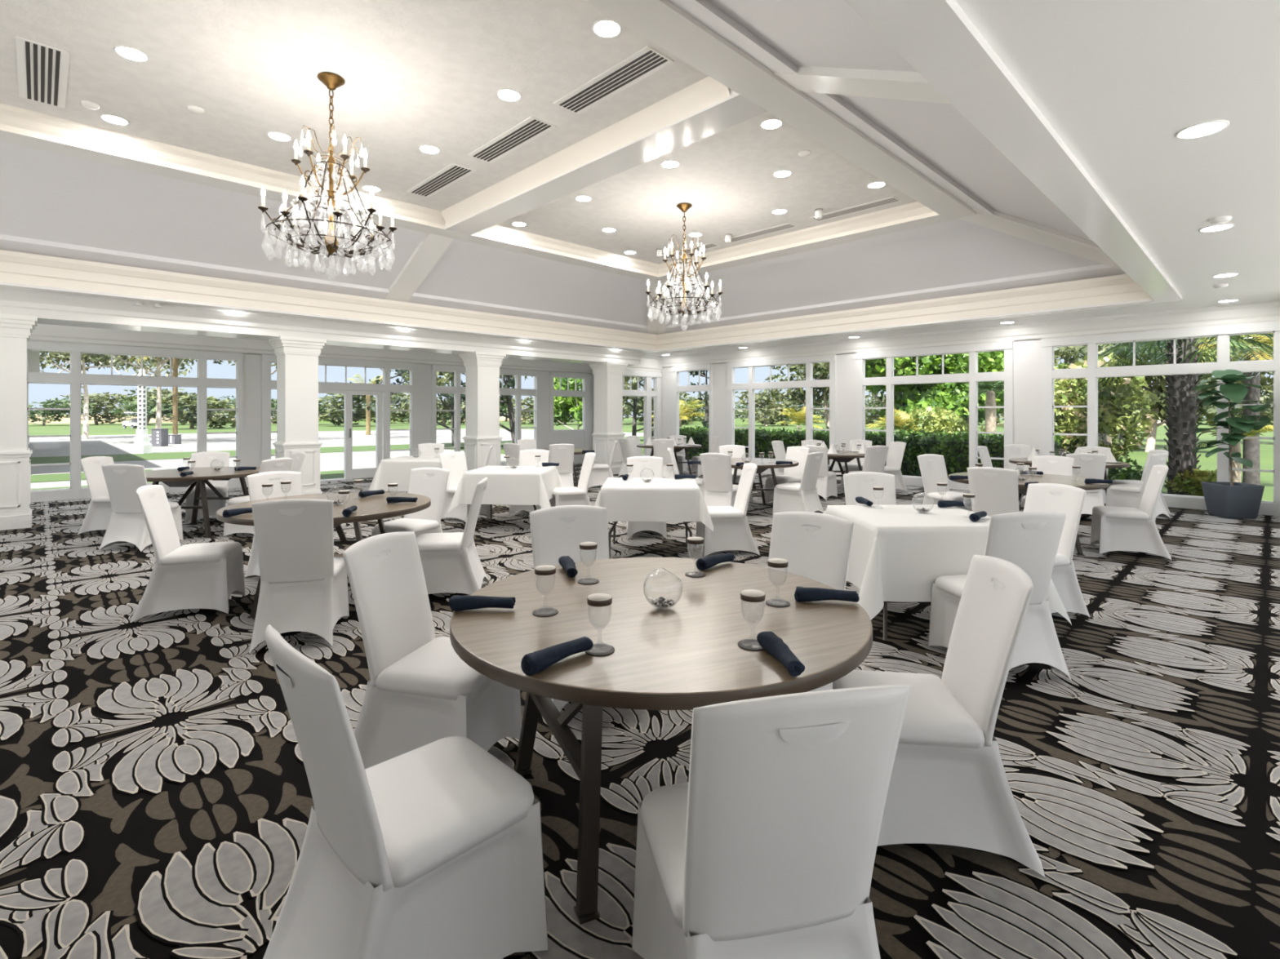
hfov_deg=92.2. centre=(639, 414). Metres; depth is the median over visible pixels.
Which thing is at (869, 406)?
tree
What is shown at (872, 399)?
tree
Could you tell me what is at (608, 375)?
column
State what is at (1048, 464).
banquet chair
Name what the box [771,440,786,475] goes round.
banquet chair
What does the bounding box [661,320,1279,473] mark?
wall
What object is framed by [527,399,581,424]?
tree
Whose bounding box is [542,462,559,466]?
roll
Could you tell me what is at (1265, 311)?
trim
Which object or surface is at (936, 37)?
trim
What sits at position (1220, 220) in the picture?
smoke detector
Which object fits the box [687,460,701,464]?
roll
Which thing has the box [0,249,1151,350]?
trim
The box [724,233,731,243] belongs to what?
ceiling speaker
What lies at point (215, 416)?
tree
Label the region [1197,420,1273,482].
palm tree
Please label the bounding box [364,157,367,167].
candle
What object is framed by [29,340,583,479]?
wall
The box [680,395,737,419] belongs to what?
tree
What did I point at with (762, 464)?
round table
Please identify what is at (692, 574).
coaster
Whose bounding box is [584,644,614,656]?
coaster
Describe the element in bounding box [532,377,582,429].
tree
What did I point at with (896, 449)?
banquet chair
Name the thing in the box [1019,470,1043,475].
roll
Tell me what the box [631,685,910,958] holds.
banquet chair
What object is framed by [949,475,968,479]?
roll
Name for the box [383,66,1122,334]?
rib
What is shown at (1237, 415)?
tree
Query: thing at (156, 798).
floor
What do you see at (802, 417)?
palm tree
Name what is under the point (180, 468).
roll
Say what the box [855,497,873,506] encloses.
roll
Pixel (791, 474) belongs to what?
banquet chair
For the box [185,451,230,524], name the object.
banquet chair
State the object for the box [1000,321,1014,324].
recessed light
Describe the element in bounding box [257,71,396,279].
chandelier
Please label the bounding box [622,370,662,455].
window
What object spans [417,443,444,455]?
banquet chair
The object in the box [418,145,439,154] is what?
recessed light
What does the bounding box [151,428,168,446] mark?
planter
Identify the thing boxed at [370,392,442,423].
tree
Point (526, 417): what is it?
tree
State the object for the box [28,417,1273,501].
lawn
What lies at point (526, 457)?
banquet chair
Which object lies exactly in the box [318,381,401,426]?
tree
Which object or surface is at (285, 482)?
water goblet
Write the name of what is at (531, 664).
roll
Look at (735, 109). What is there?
beam
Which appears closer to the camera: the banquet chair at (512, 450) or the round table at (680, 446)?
the banquet chair at (512, 450)
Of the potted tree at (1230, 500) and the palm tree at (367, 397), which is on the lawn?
the palm tree at (367, 397)
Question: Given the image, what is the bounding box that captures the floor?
[0,463,1279,958]
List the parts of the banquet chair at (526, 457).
backrest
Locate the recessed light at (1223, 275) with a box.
[1212,272,1239,277]
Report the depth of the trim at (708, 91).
6.62 m
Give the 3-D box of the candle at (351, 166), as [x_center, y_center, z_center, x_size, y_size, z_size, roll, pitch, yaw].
[-2.710,-2.280,5.790,0.027,0.100,0.028,0,0,34]
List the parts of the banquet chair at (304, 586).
backrest, seat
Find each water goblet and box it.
[262,483,272,489]
[280,480,291,489]
[337,490,349,513]
[353,479,363,482]
[387,483,397,492]
[534,564,555,613]
[579,542,597,582]
[586,593,612,652]
[686,537,703,572]
[740,589,765,647]
[767,558,787,604]
[872,486,883,508]
[937,482,947,491]
[962,493,975,517]
[1071,466,1080,481]
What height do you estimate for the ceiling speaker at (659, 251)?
0.130 m
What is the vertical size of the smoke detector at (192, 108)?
0.034 m
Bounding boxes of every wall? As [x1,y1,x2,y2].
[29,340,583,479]
[592,369,661,432]
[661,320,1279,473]
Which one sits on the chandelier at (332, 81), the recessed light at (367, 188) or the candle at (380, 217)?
the candle at (380, 217)
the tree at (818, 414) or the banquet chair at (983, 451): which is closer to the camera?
the banquet chair at (983, 451)
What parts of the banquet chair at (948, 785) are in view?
seat, backrest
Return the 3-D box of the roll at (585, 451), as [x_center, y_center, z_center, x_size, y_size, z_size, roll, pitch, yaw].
[-0.966,0.693,11.508,0.239,0.053,0.066,0,0,-25]
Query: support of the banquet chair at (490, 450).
on the floor
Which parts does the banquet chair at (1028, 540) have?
seat, backrest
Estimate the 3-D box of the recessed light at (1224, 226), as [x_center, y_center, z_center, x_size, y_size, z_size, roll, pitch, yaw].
[5.033,-1.627,5.381,0.232,0.008,0.232,0,0,-44]
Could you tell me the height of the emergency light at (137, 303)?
0.105 m
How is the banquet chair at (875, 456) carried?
on the floor
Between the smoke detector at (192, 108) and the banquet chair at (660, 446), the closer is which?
the smoke detector at (192, 108)
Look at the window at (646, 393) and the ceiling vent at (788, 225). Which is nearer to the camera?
the ceiling vent at (788, 225)
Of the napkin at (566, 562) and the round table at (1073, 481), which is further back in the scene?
the round table at (1073, 481)
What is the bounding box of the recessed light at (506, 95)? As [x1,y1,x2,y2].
[496,88,521,102]
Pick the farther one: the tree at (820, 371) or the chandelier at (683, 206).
the tree at (820, 371)
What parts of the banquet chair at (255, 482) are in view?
backrest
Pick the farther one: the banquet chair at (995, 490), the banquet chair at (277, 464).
the banquet chair at (277, 464)
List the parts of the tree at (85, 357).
crown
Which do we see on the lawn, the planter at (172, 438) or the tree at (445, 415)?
the tree at (445, 415)
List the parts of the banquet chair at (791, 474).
seat, backrest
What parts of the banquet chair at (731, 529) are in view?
seat, backrest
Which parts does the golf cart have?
seat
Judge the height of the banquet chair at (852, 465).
0.938 m
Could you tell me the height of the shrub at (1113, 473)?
0.832 m
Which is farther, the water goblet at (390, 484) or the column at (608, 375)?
the column at (608, 375)
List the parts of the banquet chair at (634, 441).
backrest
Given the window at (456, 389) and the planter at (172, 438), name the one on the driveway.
the planter at (172, 438)
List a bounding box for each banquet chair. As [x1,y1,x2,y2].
[77,456,114,534]
[97,463,182,551]
[130,484,244,622]
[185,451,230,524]
[223,457,292,536]
[244,471,302,577]
[248,498,349,653]
[262,624,547,958]
[289,451,306,472]
[342,531,521,769]
[371,467,449,537]
[416,477,488,595]
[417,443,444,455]
[439,451,490,523]
[483,445,493,466]
[502,443,520,466]
[508,448,549,517]
[517,439,537,449]
[528,505,609,712]
[549,444,574,487]
[549,452,595,506]
[588,440,617,488]
[617,437,632,477]
[626,435,653,457]
[626,456,666,539]
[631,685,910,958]
[653,439,674,477]
[667,448,704,497]
[668,435,686,474]
[691,435,719,476]
[695,462,759,556]
[699,453,737,507]
[719,444,752,502]
[764,446,809,502]
[768,511,853,692]
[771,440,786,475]
[772,452,823,515]
[800,440,832,471]
[800,444,837,501]
[832,555,1044,876]
[840,440,871,486]
[843,471,896,591]
[848,445,888,473]
[883,441,907,491]
[917,453,972,511]
[928,511,1071,680]
[966,466,1023,516]
[977,445,1022,502]
[1004,444,1031,472]
[1021,455,1074,511]
[1023,483,1089,617]
[1066,453,1106,515]
[1078,446,1111,502]
[1090,464,1171,559]
[1105,453,1171,520]
[1110,449,1171,515]
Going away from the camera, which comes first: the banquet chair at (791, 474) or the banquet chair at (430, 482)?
the banquet chair at (430, 482)
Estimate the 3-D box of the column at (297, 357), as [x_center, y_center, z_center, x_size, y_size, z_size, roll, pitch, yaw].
[-5.799,0.100,10.434,0.700,2.740,0.700,0,0,-44]
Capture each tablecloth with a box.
[368,455,441,491]
[448,466,564,512]
[594,477,713,531]
[823,504,1071,624]
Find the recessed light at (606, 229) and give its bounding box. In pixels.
[601,227,615,232]
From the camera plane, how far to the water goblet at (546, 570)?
2.21 m
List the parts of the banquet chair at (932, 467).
backrest, seat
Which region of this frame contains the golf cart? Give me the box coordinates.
[122,412,137,428]
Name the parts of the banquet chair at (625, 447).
backrest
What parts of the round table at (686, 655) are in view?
leg, leg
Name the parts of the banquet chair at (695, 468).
seat, backrest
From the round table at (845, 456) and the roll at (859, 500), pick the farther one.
the round table at (845, 456)
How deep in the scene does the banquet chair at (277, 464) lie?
7.37 m
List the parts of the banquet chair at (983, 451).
backrest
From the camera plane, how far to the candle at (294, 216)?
5.74 m
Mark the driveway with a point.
(95, 445)
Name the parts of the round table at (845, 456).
leg, leg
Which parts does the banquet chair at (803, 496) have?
seat, backrest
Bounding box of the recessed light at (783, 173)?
[773,169,791,177]
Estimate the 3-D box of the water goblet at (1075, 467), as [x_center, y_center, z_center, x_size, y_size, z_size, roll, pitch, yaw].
[4.705,0.637,6.641,0.077,0.163,0.077,0,0,36]
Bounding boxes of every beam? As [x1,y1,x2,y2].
[0,287,644,366]
[444,88,767,235]
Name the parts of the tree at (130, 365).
crown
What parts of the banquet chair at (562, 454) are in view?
backrest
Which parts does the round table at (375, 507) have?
leg, leg, leg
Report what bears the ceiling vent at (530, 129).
in the ceiling at (415, 73)
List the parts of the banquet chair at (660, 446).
backrest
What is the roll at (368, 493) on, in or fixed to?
on the round table at (375, 507)
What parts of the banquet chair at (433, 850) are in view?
backrest, seat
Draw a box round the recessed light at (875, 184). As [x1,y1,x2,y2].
[866,181,885,188]
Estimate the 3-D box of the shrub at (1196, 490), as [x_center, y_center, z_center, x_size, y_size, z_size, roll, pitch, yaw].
[10.349,1.292,11.486,1.017,0.680,1.058,0,0,-44]
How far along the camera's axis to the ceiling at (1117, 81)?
3.35 m
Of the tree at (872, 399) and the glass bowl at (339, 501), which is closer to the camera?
the glass bowl at (339, 501)
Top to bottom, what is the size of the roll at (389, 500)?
0.053 m
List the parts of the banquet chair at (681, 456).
backrest, seat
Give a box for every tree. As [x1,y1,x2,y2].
[28,391,150,424]
[28,397,100,426]
[40,351,194,439]
[81,353,196,428]
[108,391,211,425]
[116,386,235,428]
[121,355,220,434]
[207,395,275,421]
[213,360,276,374]
[271,397,339,422]
[271,399,276,423]
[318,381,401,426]
[346,373,382,435]
[352,403,401,417]
[362,368,409,411]
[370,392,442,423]
[395,370,533,445]
[403,404,465,424]
[437,395,515,424]
[438,374,515,443]
[499,399,523,421]
[505,395,533,424]
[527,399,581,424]
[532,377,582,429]
[622,376,691,435]
[622,387,698,424]
[622,402,643,419]
[651,400,705,427]
[679,399,708,421]
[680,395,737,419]
[687,370,708,428]
[734,389,799,426]
[734,403,762,418]
[755,396,829,419]
[764,362,874,429]
[774,405,824,431]
[816,403,829,418]
[817,396,880,422]
[865,355,945,430]
[865,356,951,411]
[865,393,885,425]
[865,406,936,431]
[895,351,1004,428]
[929,351,1004,417]
[953,381,1004,431]
[995,413,1004,426]
[1053,337,1236,444]
[1053,351,1155,460]
[1072,339,1236,452]
[1079,333,1273,495]
[1097,333,1273,377]
[1151,333,1273,439]
[1191,368,1271,519]
[1195,333,1273,484]
[1196,406,1242,423]
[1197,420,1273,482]
[1233,394,1273,425]
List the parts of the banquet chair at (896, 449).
seat, backrest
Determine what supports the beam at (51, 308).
attached to the ceiling at (1117, 81)
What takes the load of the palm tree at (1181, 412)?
on the lawn
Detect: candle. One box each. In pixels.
[261,195,265,206]
[283,200,286,211]
[292,215,295,225]
[294,149,297,159]
[300,186,304,196]
[306,139,310,150]
[324,227,327,236]
[336,201,339,212]
[342,144,346,155]
[350,165,353,175]
[353,225,356,234]
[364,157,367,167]
[369,198,373,208]
[378,216,382,226]
[391,217,394,226]
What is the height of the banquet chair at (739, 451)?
0.938 m
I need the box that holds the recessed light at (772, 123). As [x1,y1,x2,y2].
[760,118,782,129]
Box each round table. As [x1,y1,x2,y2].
[145,466,260,537]
[216,492,431,617]
[449,557,872,924]
[520,448,594,487]
[636,444,701,475]
[697,457,798,505]
[826,450,864,476]
[948,472,1109,555]
[1008,457,1129,516]
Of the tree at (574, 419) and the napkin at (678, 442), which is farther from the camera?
the tree at (574, 419)
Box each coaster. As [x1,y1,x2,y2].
[532,608,558,617]
[577,577,599,584]
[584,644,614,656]
[684,571,706,577]
[737,639,764,650]
[765,599,790,607]
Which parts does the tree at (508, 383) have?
crown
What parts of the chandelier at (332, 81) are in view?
bulb, bulb, arm, bulb, bulb, arm, arm, bulb, arm, arm, arm, arm, arm, bulb, arm, stem, chain, arm, bulb, arm, arm, arm, bulb, arm, bulb, arm, arm, bulb, arm, bulb, arm, bulb, bulb, bulb, bulb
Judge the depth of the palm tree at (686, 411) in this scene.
23.82 m
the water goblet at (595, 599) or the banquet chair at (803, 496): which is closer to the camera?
the water goblet at (595, 599)
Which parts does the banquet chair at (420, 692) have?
backrest, seat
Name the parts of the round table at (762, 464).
leg, leg, leg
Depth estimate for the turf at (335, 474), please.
15.06 m
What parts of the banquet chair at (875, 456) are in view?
backrest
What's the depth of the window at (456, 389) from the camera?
15.64 m
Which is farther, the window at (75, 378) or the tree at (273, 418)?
the tree at (273, 418)
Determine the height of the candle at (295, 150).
0.100 m
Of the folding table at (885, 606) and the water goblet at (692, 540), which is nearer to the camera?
the water goblet at (692, 540)
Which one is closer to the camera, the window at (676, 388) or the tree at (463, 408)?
the window at (676, 388)
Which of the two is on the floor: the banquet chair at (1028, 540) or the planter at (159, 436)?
the banquet chair at (1028, 540)
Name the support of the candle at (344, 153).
on the chandelier at (332, 81)
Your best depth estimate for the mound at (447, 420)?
117.97 m
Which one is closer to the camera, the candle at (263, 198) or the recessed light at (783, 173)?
the candle at (263, 198)
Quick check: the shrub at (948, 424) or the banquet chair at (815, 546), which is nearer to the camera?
the banquet chair at (815, 546)
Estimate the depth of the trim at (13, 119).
8.46 m
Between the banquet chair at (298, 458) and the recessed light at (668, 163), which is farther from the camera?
the banquet chair at (298, 458)
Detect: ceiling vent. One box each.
[15,35,69,108]
[406,163,475,197]
[467,115,556,163]
[553,45,673,114]
[661,242,719,258]
[723,222,797,242]
[809,195,902,222]
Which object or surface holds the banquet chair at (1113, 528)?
on the floor
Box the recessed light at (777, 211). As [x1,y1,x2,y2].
[771,208,787,214]
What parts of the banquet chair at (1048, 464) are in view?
backrest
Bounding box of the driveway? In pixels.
[28,433,506,488]
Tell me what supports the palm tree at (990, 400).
on the lawn
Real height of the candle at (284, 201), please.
0.100 m
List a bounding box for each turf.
[29,435,643,464]
[31,460,502,490]
[31,469,151,482]
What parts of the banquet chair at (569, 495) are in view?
seat, backrest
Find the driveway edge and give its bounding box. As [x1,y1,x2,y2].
[271,428,643,444]
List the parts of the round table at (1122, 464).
leg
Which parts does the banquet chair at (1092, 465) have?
backrest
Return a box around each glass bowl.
[327,485,347,503]
[643,568,683,608]
[911,492,931,512]
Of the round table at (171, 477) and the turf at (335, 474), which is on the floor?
the round table at (171, 477)
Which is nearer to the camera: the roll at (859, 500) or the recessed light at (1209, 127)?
the recessed light at (1209, 127)
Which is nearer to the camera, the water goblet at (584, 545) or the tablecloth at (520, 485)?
the water goblet at (584, 545)
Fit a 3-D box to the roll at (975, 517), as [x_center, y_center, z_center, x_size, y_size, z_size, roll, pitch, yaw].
[2.295,0.690,4.183,0.066,0.053,0.239,0,0,42]
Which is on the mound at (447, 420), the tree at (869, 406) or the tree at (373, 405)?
the tree at (373, 405)
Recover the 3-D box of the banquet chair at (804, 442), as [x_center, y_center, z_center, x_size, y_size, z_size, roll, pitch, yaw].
[3.581,0.997,12.495,0.464,0.938,0.602,0,0,-6]
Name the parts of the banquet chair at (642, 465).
backrest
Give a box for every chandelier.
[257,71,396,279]
[645,202,723,325]
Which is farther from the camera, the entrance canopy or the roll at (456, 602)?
the entrance canopy
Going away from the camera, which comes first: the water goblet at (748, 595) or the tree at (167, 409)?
the water goblet at (748, 595)
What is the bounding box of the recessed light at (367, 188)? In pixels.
[362,185,381,191]
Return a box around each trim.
[0,0,977,282]
[0,0,1182,352]
[0,102,938,276]
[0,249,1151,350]
[29,324,592,373]
[441,75,730,226]
[625,355,662,372]
[661,300,1279,367]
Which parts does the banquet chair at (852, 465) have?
seat, backrest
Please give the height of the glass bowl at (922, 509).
0.148 m
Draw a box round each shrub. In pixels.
[904,406,985,435]
[1107,457,1143,485]
[1164,468,1234,496]
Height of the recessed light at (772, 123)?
0.008 m
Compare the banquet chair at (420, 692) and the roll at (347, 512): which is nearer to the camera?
the banquet chair at (420, 692)
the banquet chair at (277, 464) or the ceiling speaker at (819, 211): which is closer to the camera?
the banquet chair at (277, 464)
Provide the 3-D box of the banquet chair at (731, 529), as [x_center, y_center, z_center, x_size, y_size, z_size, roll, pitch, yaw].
[0.932,0.997,6.590,0.602,0.938,0.464,0,0,-6]
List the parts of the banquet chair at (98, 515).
backrest, seat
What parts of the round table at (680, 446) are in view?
leg, leg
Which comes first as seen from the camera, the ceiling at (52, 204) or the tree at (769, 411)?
the ceiling at (52, 204)
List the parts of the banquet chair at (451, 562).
seat, backrest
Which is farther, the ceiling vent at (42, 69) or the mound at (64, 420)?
the mound at (64, 420)
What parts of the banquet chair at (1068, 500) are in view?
backrest, seat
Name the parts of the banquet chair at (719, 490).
backrest, seat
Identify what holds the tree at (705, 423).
on the lawn
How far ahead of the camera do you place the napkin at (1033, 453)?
9.41 m
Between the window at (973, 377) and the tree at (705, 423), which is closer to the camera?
the window at (973, 377)
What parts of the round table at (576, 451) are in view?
leg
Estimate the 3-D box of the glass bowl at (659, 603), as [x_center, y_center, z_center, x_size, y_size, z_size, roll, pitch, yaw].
[0.085,0.645,2.287,0.147,0.148,0.148,0,0,23]
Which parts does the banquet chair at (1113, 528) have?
seat, backrest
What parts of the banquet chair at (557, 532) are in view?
backrest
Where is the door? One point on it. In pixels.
(349, 473)
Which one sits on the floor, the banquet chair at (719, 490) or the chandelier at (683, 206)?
the banquet chair at (719, 490)
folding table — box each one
[490,504,536,519]
[608,521,693,559]
[883,601,887,640]
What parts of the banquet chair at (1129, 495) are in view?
seat, backrest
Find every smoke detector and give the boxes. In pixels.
[80,100,99,110]
[186,105,204,114]
[798,150,810,157]
[1208,216,1231,224]
[1213,284,1228,288]
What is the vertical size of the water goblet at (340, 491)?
0.163 m
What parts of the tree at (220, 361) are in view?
crown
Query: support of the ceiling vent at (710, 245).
in the ceiling at (415, 73)
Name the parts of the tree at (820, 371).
crown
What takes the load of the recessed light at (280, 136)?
in the ceiling at (415, 73)
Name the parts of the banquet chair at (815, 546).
backrest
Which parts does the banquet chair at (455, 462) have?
seat, backrest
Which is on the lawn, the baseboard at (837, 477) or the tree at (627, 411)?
the tree at (627, 411)
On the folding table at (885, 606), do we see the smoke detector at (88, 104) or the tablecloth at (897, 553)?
the tablecloth at (897, 553)
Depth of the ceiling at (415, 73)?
5.85 m
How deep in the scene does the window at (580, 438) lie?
18.27 m
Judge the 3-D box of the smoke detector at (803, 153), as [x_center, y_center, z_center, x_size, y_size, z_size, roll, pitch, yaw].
[1.894,-2.993,7.083,0.140,0.034,0.140,0,0,-44]
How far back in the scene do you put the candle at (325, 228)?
5.87 m
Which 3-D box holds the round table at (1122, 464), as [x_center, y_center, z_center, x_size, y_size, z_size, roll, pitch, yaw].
[6.557,1.095,9.463,1.524,0.750,1.524,0,0,-29]
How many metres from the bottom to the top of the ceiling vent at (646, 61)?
0.016 m
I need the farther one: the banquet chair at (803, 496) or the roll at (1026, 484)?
the banquet chair at (803, 496)
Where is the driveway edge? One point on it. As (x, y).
(397, 437)
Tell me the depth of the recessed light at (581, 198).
8.59 m
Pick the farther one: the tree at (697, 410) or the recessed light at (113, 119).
the tree at (697, 410)
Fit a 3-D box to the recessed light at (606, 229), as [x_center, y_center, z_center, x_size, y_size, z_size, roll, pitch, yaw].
[-0.507,-3.008,10.048,0.232,0.008,0.232,0,0,-44]
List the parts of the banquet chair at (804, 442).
backrest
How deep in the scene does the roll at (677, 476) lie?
6.79 m
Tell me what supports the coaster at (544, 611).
on the round table at (686, 655)
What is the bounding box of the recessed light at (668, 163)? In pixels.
[660,160,679,168]
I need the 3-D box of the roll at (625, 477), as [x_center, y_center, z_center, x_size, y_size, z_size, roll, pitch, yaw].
[-0.161,0.690,6.789,0.066,0.053,0.239,0,0,2]
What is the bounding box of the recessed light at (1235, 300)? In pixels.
[1217,298,1239,302]
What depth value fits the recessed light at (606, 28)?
4.80 m
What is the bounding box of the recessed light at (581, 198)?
[575,195,591,201]
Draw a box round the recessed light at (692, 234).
[688,232,702,236]
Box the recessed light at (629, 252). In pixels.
[623,250,635,254]
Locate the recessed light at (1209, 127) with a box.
[1175,120,1229,139]
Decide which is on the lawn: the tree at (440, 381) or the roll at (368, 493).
the tree at (440, 381)
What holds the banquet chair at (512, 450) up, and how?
on the floor
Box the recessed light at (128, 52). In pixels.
[113,45,149,62]
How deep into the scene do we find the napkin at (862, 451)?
11.15 m
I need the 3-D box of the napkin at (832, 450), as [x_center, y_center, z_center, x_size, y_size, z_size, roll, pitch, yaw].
[3.461,0.619,11.080,0.185,0.190,0.192,0,0,26]
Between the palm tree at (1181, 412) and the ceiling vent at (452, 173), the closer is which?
the ceiling vent at (452, 173)
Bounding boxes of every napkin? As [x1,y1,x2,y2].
[645,436,653,444]
[675,435,681,444]
[687,436,694,444]
[826,443,837,453]
[851,441,860,451]
[857,443,866,453]
[1026,448,1038,461]
[1073,447,1079,453]
[1106,449,1116,462]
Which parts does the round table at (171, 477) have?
leg, leg, leg, leg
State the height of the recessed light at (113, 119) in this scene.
0.008 m
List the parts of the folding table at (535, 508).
leg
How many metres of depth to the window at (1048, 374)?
9.69 m
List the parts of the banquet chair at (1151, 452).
seat, backrest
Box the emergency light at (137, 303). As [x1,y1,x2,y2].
[133,301,162,307]
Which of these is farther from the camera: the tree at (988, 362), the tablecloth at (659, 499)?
the tree at (988, 362)
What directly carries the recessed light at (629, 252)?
in the ceiling at (415, 73)
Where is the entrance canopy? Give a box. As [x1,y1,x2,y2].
[28,350,39,444]
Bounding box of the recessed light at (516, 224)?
[511,222,526,226]
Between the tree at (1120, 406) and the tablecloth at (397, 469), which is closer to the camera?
the tablecloth at (397, 469)
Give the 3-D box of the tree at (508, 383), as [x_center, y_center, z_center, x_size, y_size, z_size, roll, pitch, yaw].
[-6.022,-1.507,27.412,5.429,6.438,5.417,0,0,16]
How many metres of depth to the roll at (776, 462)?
8.79 m
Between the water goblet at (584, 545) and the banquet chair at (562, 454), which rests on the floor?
the banquet chair at (562, 454)
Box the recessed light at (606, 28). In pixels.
[592,18,622,38]
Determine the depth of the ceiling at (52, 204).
8.60 m
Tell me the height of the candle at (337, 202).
0.100 m
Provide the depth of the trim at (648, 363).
17.31 m
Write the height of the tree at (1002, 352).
6.510 m
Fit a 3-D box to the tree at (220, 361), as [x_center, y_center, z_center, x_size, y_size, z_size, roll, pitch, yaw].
[-21.842,-1.932,35.428,7.040,7.271,6.272,0,0,-44]
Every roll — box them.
[177,466,189,471]
[179,471,193,476]
[222,507,252,517]
[234,466,256,471]
[342,505,357,516]
[358,489,384,497]
[386,497,417,503]
[448,595,515,611]
[520,636,593,675]
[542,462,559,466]
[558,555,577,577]
[582,449,594,453]
[622,474,628,480]
[674,474,696,479]
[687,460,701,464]
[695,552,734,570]
[735,462,743,466]
[756,631,804,676]
[775,461,792,464]
[794,586,859,602]
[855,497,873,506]
[937,500,971,507]
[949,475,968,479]
[968,511,986,522]
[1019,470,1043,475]
[1024,481,1039,488]
[1084,478,1112,484]
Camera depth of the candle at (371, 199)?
5.27 m
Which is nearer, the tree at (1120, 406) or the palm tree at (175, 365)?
the tree at (1120, 406)
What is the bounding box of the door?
[318,390,382,481]
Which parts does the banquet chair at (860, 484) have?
backrest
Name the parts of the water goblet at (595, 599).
glass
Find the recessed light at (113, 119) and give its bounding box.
[99,114,128,125]
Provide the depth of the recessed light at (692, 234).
10.31 m
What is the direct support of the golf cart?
on the lawn
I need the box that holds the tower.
[131,368,152,453]
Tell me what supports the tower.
on the driveway
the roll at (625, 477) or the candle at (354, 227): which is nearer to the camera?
the candle at (354, 227)
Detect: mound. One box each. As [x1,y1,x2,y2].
[28,414,189,423]
[219,417,451,423]
[460,416,571,421]
[622,417,881,425]
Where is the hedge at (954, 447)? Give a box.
[642,426,1070,478]
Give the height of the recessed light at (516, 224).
0.008 m
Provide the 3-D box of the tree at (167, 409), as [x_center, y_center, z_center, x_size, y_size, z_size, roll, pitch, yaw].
[-70.756,-0.867,90.815,14.670,5.451,10.805,0,0,8]
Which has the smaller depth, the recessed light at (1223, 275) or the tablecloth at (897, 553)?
the tablecloth at (897, 553)
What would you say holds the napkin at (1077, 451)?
on the charger plate
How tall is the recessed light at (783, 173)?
0.008 m
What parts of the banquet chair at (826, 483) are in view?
backrest, seat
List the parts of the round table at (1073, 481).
leg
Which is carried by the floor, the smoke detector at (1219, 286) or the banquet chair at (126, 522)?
the banquet chair at (126, 522)
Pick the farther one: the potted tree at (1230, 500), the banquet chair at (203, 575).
the potted tree at (1230, 500)
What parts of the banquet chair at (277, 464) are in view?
seat, backrest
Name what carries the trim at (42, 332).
attached to the wall at (251, 362)
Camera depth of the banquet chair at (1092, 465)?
8.40 m
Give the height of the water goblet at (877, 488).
0.163 m
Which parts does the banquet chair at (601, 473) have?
seat, backrest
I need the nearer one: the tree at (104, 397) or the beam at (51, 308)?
the beam at (51, 308)
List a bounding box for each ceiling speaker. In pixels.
[656,248,662,257]
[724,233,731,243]
[814,208,822,219]
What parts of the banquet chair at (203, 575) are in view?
backrest, seat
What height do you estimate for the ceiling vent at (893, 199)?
0.016 m
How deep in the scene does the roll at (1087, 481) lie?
6.34 m
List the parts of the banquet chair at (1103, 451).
backrest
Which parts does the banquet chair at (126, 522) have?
backrest, seat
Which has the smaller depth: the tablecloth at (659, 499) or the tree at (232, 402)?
the tablecloth at (659, 499)
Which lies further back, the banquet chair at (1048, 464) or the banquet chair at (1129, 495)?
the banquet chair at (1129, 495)
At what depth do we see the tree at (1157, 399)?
25.78 m
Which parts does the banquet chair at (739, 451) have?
backrest, seat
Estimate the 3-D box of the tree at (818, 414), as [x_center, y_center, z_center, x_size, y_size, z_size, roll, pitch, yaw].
[27.471,-0.867,108.802,14.670,5.451,10.805,0,0,-9]
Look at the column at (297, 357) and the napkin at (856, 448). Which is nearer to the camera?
the column at (297, 357)
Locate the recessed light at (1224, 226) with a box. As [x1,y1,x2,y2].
[1198,223,1234,232]
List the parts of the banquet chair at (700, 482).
backrest, seat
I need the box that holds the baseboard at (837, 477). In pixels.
[835,473,841,479]
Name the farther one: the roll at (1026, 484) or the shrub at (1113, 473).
the shrub at (1113, 473)
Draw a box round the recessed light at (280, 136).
[266,131,291,141]
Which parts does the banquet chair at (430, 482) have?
seat, backrest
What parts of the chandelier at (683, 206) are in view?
arm, arm, arm, arm, arm, arm, stem, chain, arm, arm, arm, arm, arm, arm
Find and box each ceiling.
[0,0,917,264]
[0,0,1126,333]
[642,0,1279,356]
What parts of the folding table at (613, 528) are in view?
leg, leg, leg, leg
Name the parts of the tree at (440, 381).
crown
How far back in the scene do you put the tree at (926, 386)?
34.00 m
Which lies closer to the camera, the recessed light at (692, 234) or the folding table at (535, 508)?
the folding table at (535, 508)
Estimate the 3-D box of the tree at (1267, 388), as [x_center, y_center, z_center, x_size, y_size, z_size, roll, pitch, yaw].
[32.318,-2.178,33.798,7.134,7.761,7.986,0,0,-44]
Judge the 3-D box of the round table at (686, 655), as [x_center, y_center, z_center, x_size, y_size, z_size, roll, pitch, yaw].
[0.072,1.095,2.347,1.524,0.750,1.524,0,0,-24]
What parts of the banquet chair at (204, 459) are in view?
seat, backrest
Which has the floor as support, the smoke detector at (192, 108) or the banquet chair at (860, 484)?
the banquet chair at (860, 484)
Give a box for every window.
[26,341,242,502]
[261,355,416,461]
[431,364,538,466]
[549,371,592,463]
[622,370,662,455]
[671,364,712,467]
[726,355,835,474]
[854,341,1013,490]
[1040,321,1279,515]
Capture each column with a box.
[0,313,37,530]
[268,335,326,494]
[458,351,506,471]
[588,361,628,474]

